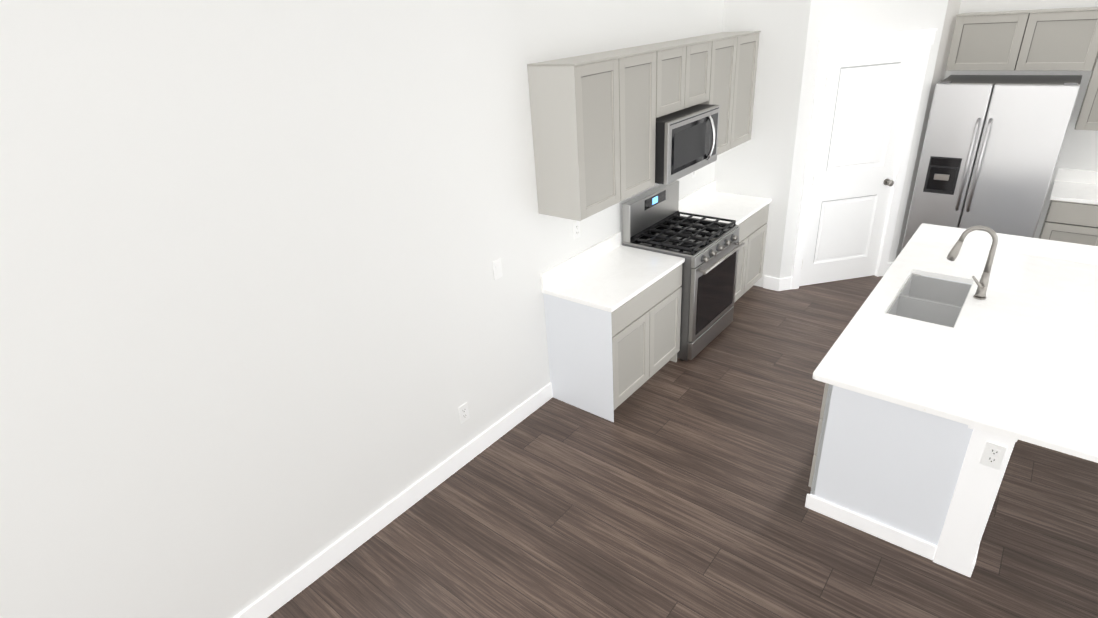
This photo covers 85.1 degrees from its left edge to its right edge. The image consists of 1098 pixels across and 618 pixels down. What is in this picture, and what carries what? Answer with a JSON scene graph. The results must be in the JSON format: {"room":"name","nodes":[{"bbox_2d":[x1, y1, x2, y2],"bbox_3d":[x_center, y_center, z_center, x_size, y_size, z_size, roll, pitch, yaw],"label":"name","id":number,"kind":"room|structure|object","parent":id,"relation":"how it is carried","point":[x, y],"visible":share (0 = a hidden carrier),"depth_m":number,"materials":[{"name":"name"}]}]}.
{"room":"kitchen","nodes":[
{"label":"kitchen","id":0,"kind":"room"},
{"bbox_2d":[0,0,723,617],"bbox_3d":[-0.417,-0.413,3.441,0.120,2.720,9.370,17,33,36],"label":"wall","id":1,"kind":"structure","parent":0,"point":[268,322],"depth_m":2.45,"materials":[{"name":"white paint"}]},
{"bbox_2d":[234,383,552,617],"bbox_3d":[-1.597,1.565,2.566,0.014,0.125,5.125,17,33,36],"label":"baseboard","id":2,"kind":"structure","parent":1,"relation":"attached to","point":[278,596],"depth_m":3.30,"materials":[{"name":"white wood"}]},
{"bbox_2d":[458,402,469,423],"bbox_3d":[-0.514,0.630,3.621,0.007,0.118,0.072,17,33,36],"label":"electrical outlet","id":3,"kind":"object","parent":1,"relation":"attached to","point":[463,412],"visible":1,"depth_m":3.62,"materials":[{"name":"white plastic"}]},
{"bbox_2d":[492,258,502,279],"bbox_3d":[-0.305,-0.235,3.549,0.009,0.118,0.072,17,33,36],"label":"light switch","id":4,"kind":"object","parent":1,"relation":"attached to","point":[497,268],"visible":1,"depth_m":3.54,"materials":[{"name":"white plastic"}]},
{"bbox_2d":[573,221,580,239],"bbox_3d":[0.191,-0.540,4.080,0.007,0.118,0.072,17,33,36],"label":"electrical outlet","id":5,"kind":"object","parent":1,"relation":"attached to","point":[576,227],"visible":0.92,"depth_m":4.08,"materials":[{"name":"white plastic"}]},
{"bbox_2d":[527,47,658,220],"bbox_3d":[0.305,-1.110,3.730,0.324,0.865,0.867,17,33,36],"label":"upper cabinet","id":6,"kind":"object","parent":1,"relation":"attached to","point":[594,116],"depth_m":3.52,"materials":[{"name":"grey wood"}]},
{"bbox_2d":[636,35,714,116],"bbox_3d":[0.809,-1.625,4.187,0.324,0.419,0.772,17,33,36],"label":"upper cabinet","id":7,"kind":"object","parent":1,"relation":"attached to","point":[686,66],"depth_m":4.10,"materials":[{"name":"grey wood"}]},
{"bbox_2d":[655,104,719,184],"bbox_3d":[0.897,-1.215,4.338,0.472,0.408,0.768,17,33,36],"label":"over-the-range microwave","id":8,"kind":"object","parent":7,"relation":"attached to","point":[686,141],"visible":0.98,"depth_m":4.14,"materials":[{"name":"silver metal"}]},
{"bbox_2d":[684,31,760,154],"bbox_3d":[1.341,-1.741,4.840,0.324,0.865,0.862,17,33,36],"label":"upper cabinet","id":9,"kind":"object","parent":1,"relation":"attached to","point":[736,53],"depth_m":4.77,"materials":[{"name":"grey wood"}]},
{"bbox_2d":[268,275,1097,617],"bbox_3d":[3.276,0.781,3.658,6.500,0.100,13.400,17,33,36],"label":"floor","id":10,"kind":"structure","parent":0,"point":[680,489],"depth_m":3.18,"materials":[{"name":"brown wood"}]},
{"bbox_2d":[540,232,684,421],"bbox_3d":[0.481,0.094,4.249,0.553,0.974,0.929,17,33,36],"label":"base cabinet","id":11,"kind":"object","parent":10,"relation":"on","point":[612,305],"visible":1,"depth_m":4.02,"materials":[{"name":"grey wood"}]},
{"bbox_2d":[622,180,744,360],"bbox_3d":[1.073,-0.308,4.725,0.673,1.190,0.756,17,33,36],"label":"range","id":12,"kind":"object","parent":10,"relation":"on","point":[653,220],"visible":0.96,"depth_m":4.54,"materials":[{"name":"grey metal"}]},
{"bbox_2d":[678,180,771,301],"bbox_3d":[1.526,-0.543,5.368,0.553,0.974,0.852,17,33,36],"label":"base cabinet","id":13,"kind":"object","parent":10,"relation":"on","point":[749,214],"visible":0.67,"depth_m":5.27,"materials":[{"name":"grey wood"}]},
{"bbox_2d":[805,242,1088,576],"bbox_3d":[2.447,0.358,3.576,1.026,0.839,2.369,17,33,36],"label":"kitchen island","id":14,"kind":"object","parent":10,"relation":"on","point":[916,416],"depth_m":2.83,"materials":[{"name":"white paint"}]},
{"bbox_2d":[812,223,1097,462],"bbox_3d":[2.459,-0.033,3.380,1.080,0.030,2.500,17,33,36],"label":"island countertop","id":15,"kind":"structure","parent":14,"relation":"on","point":[1020,361],"depth_m":2.97,"materials":[{"name":"white stone"}]},
{"bbox_2d":[888,274,971,327],"bbox_3d":[2.229,0.042,3.533,0.324,0.200,0.714,17,33,36],"label":"sink","id":16,"kind":"object","parent":15,"relation":"in","point":[932,300],"visible":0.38,"depth_m":3.60,"materials":[{"name":"grey metal"}]},
{"bbox_2d":[947,225,997,299],"bbox_3d":[2.366,-0.266,3.358,0.231,0.417,0.088,17,33,36],"label":"faucet","id":17,"kind":"object","parent":15,"relation":"on","point":[981,290],"visible":1,"depth_m":3.34,"materials":[{"name":"silver metal"}]},
{"bbox_2d":[980,441,1006,469],"bbox_3d":[1.868,0.617,2.514,0.072,0.118,0.007,17,33,36],"label":"electrical outlet","id":18,"kind":"object","parent":14,"relation":"attached to","point":[993,455],"visible":1,"depth_m":2.51,"materials":[{"name":"white plastic"}]},
{"bbox_2d":[901,75,1081,250],"bbox_3d":[3.810,-1.101,5.268,0.926,1.757,0.768,17,33,36],"label":"fridge","id":19,"kind":"object","parent":10,"relation":"on","point":[991,149],"visible":0.69,"depth_m":4.90,"materials":[{"name":"grey metal"}]},
{"bbox_2d":[1039,168,1097,245],"bbox_3d":[4.625,-0.585,4.987,0.855,0.974,0.553,17,33,36],"label":"base cabinet","id":20,"kind":"object","parent":10,"relation":"on","point":[1071,216],"visible":0.38,"depth_m":4.90,"materials":[{"name":"grey wood"}]},
{"bbox_2d":[714,0,810,286],"bbox_3d":[1.825,-1.489,5.262,0.700,2.720,0.100,17,33,36],"label":"wall","id":21,"kind":"structure","parent":0,"point":[759,163],"depth_m":5.03,"materials":[{"name":"white paint"}]},
{"bbox_2d":[779,0,948,278],"bbox_3d":[2.640,-1.493,5.147,1.192,2.720,0.100,-8,27,-8],"label":"wall","id":22,"kind":"structure","parent":0,"point":[820,19],"depth_m":4.78,"materials":[{"name":"white paint"}]},
{"bbox_2d":[779,262,892,290],"bbox_3d":[2.737,-0.310,5.674,1.192,0.125,0.014,-8,27,-8],"label":"baseboard","id":23,"kind":"structure","parent":22,"relation":"attached to","point":[785,283],"depth_m":5.60,"materials":[{"name":"white wood"}]},
{"bbox_2d":[799,46,918,285],"bbox_3d":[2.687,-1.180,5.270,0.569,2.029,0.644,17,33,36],"label":"pantry door","id":24,"kind":"structure","parent":22,"relation":"in","point":[865,101],"depth_m":5.21,"materials":[{"name":"white wood"}]},
{"bbox_2d":[790,29,936,288],"bbox_3d":[2.675,-1.238,5.260,1.020,2.160,0.130,-8,27,-8],"label":"trim","id":25,"kind":"structure","parent":22,"relation":"attached to","point":[924,39],"depth_m":5.02,"materials":[{"name":"white wood"}]},
{"bbox_2d":[896,0,960,257],"bbox_3d":[3.400,-1.692,5.432,0.100,2.720,0.650,17,33,36],"label":"wall","id":26,"kind":"structure","parent":0,"point":[952,12],"depth_m":5.19,"materials":[{"name":"white paint"}]},
{"bbox_2d":[945,0,1097,237],"bbox_3d":[3.828,-1.783,5.551,3.320,2.720,0.120,17,33,36],"label":"wall","id":27,"kind":"structure","parent":0,"point":[1079,150],"depth_m":5.06,"materials":[{"name":"white paint"}]},
{"bbox_2d":[946,7,1097,74],"bbox_3d":[3.900,-2.207,4.911,0.975,0.438,0.325,17,33,36],"label":"upper cabinet","id":28,"kind":"object","parent":27,"relation":"attached to","point":[1062,39],"depth_m":4.79,"materials":[{"name":"grey wood"}]},
{"bbox_2d":[1075,67,1097,130],"bbox_3d":[4.618,-1.796,4.475,0.834,0.880,0.325,17,33,36],"label":"upper cabinet","id":29,"kind":"object","parent":27,"relation":"attached to","point":[1087,119],"depth_m":4.71,"materials":[{"name":"grey wood"}]}
]}

